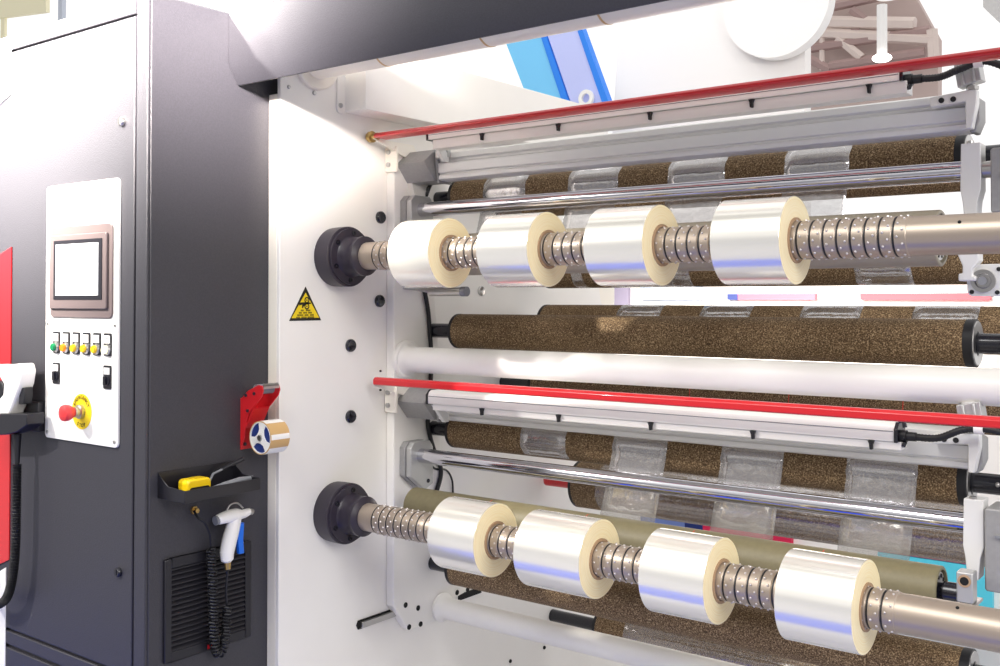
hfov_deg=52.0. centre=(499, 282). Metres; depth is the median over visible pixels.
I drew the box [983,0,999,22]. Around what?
hanging unit
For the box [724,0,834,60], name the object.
round sign
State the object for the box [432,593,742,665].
tube
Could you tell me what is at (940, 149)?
roller
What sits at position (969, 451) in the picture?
support beam
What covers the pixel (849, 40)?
hall roof
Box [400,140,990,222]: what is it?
chrome bar
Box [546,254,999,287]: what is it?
roller
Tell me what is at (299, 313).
print
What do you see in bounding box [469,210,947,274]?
roller
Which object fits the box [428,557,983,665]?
roller
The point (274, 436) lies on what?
print
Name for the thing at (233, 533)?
gun
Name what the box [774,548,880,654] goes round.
roll
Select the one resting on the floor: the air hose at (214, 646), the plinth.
the plinth
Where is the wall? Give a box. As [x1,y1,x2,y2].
[612,3,810,222]
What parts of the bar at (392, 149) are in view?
knob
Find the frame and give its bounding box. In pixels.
[267,60,636,665]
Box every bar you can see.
[366,47,999,172]
[373,377,999,428]
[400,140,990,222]
[400,439,987,579]
[426,60,999,161]
[426,389,999,449]
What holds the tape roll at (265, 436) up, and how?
in the tape dispenser
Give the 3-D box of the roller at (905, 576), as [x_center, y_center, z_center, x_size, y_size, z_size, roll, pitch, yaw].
[0.337,0.611,2.409,1.449,0.096,0.096,-1,-1,37]
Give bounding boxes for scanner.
[0,363,35,608]
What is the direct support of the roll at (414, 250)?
attached to the shaft at (343, 256)
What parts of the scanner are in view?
coiled cord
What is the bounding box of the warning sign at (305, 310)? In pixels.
[289,287,320,320]
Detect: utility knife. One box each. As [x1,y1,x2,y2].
[178,476,210,490]
[214,476,251,485]
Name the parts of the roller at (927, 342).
plate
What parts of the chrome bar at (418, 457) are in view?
clamp plate, clamp plate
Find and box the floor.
[764,608,999,665]
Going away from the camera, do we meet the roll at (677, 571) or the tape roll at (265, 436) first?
the roll at (677, 571)
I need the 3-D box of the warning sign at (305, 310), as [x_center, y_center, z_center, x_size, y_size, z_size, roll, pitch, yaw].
[-0.507,0.056,2.672,0.002,0.089,0.110,-1,-1,37]
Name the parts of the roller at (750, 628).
plate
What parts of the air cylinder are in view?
rod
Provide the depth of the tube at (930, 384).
2.30 m
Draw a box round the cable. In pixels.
[433,466,453,492]
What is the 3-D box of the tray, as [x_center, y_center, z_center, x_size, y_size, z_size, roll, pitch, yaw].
[-0.685,0.470,2.422,0.104,0.060,0.215,-1,-1,37]
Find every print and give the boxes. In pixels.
[263,419,283,423]
[266,446,286,453]
[271,433,289,439]
[296,310,313,317]
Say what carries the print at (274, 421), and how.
on the tape roll at (265, 436)
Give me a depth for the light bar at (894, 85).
2.30 m
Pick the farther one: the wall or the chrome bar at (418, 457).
the wall
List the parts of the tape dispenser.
wall plate, arm, arm, cutter blade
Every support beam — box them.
[398,64,985,185]
[398,387,987,472]
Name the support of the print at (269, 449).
attached to the tape roll at (265, 436)
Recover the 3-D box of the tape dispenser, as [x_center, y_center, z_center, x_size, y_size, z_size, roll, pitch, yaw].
[-0.598,0.333,2.552,0.088,0.168,0.058,-1,-1,37]
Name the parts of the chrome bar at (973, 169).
clamp plate, clamp plate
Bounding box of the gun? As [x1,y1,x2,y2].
[212,502,253,569]
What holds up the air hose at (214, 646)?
hanging from the gun
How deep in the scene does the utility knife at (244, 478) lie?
2.46 m
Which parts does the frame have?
linear rail, carriage plate, arm plate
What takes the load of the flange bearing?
attached to the bracket at (969, 262)
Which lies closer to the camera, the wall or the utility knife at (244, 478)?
the utility knife at (244, 478)
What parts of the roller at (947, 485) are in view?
plate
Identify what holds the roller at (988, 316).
attached to the frame
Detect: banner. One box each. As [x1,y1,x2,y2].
[0,0,49,38]
[506,36,569,100]
[548,29,611,104]
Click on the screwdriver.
(241, 459)
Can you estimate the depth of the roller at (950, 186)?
2.61 m
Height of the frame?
2.200 m
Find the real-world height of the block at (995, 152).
0.126 m
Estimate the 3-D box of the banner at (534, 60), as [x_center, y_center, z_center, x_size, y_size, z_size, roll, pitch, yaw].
[0.262,-0.068,6.869,0.623,3.375,0.070,-1,-1,37]
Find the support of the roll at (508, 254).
attached to the shaft at (343, 256)
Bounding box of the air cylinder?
[403,287,469,295]
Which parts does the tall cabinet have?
panel, rail, selector knob, name plate, name plate, name plate, door, rail, name plate, control panel, name plate, name plate, selector knob, name plate, name plate, corner post, vent frame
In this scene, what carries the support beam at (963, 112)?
attached to the frame
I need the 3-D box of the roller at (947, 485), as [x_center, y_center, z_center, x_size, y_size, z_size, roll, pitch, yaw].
[0.473,0.420,2.507,1.750,0.100,0.100,-1,-1,37]
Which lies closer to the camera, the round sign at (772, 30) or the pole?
the round sign at (772, 30)
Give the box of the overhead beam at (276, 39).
[229,0,668,85]
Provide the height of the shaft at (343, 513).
0.160 m
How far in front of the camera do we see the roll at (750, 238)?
1.97 m
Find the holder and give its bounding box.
[0,401,44,434]
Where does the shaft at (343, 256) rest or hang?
attached to the frame
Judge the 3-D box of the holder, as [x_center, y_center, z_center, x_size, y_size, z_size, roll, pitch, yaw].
[-1.239,0.352,2.633,0.213,0.092,0.064,-1,-1,37]
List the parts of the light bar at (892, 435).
hinge arm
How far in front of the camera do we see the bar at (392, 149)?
2.26 m
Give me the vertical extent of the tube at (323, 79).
0.156 m
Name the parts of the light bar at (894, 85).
hinge arm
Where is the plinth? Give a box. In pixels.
[637,434,999,608]
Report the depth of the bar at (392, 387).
2.22 m
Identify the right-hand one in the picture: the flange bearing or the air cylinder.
the flange bearing
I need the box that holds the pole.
[58,0,65,19]
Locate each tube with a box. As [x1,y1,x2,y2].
[297,0,734,90]
[392,340,999,406]
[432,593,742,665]
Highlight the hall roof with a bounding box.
[811,0,941,109]
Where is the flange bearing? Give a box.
[967,264,999,296]
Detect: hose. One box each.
[190,506,231,657]
[423,292,442,489]
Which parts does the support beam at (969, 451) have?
arm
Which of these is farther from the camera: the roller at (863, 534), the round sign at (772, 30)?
the round sign at (772, 30)
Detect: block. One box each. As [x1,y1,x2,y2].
[984,501,999,592]
[990,147,999,211]
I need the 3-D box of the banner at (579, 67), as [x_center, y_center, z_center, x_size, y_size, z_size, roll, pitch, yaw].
[0.517,-0.062,6.655,0.563,3.357,0.100,-1,-1,37]
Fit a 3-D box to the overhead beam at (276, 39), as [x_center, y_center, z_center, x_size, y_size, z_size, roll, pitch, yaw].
[0.295,-0.591,1.877,2.344,0.177,0.122,-1,-1,37]
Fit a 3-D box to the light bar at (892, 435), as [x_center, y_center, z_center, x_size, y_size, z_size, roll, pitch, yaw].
[0.394,0.327,2.371,1.448,0.102,0.076,-1,-1,37]
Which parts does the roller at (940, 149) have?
plate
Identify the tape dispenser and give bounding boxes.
[240,382,280,449]
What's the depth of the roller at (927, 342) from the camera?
2.40 m
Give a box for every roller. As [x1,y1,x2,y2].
[403,487,956,601]
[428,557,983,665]
[430,421,999,505]
[432,314,999,367]
[433,135,999,201]
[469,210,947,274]
[495,182,960,215]
[499,378,999,435]
[537,305,999,354]
[543,462,988,566]
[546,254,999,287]
[549,609,817,665]
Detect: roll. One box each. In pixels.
[249,419,289,454]
[387,218,470,287]
[427,496,516,576]
[476,212,566,286]
[513,509,619,598]
[583,205,678,285]
[638,528,738,624]
[710,196,810,284]
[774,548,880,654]
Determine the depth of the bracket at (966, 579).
1.96 m
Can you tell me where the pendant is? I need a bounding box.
[872,0,891,62]
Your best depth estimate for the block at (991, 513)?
1.98 m
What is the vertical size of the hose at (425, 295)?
0.640 m
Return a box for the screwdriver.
[210,457,243,479]
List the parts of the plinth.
fascia panel, fascia panel, fascia panel, fascia panel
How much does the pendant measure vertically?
0.678 m
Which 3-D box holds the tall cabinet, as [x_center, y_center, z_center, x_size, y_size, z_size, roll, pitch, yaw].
[-1.428,0.453,3.385,2.264,2.212,1.022,-1,-1,37]
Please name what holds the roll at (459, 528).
attached to the shaft at (343, 513)
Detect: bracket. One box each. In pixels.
[955,568,982,604]
[958,254,982,280]
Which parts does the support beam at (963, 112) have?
plate, arm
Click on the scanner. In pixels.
(17, 382)
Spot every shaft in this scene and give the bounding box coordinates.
[313,481,999,652]
[314,212,999,286]
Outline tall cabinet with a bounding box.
[0,0,277,665]
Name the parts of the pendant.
stem, globe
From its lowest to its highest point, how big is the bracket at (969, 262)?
0.059 m
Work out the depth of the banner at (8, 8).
15.85 m
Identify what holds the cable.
attached to the frame
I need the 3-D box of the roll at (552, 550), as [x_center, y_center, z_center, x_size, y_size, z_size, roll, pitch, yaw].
[0.150,0.606,2.295,0.180,0.171,0.171,-1,-1,37]
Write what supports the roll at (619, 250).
attached to the shaft at (343, 256)
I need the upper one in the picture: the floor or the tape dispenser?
the tape dispenser
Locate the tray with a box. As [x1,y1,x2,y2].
[158,461,259,503]
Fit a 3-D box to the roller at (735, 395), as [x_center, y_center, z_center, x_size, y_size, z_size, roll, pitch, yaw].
[0.705,0.316,2.811,1.750,0.111,0.111,-1,-1,37]
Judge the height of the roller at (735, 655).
0.111 m
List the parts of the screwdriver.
handle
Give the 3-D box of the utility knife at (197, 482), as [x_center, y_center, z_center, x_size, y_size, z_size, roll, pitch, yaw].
[-0.709,0.477,2.395,0.040,0.040,0.076,-1,-1,37]
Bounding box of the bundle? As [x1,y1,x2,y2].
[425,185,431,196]

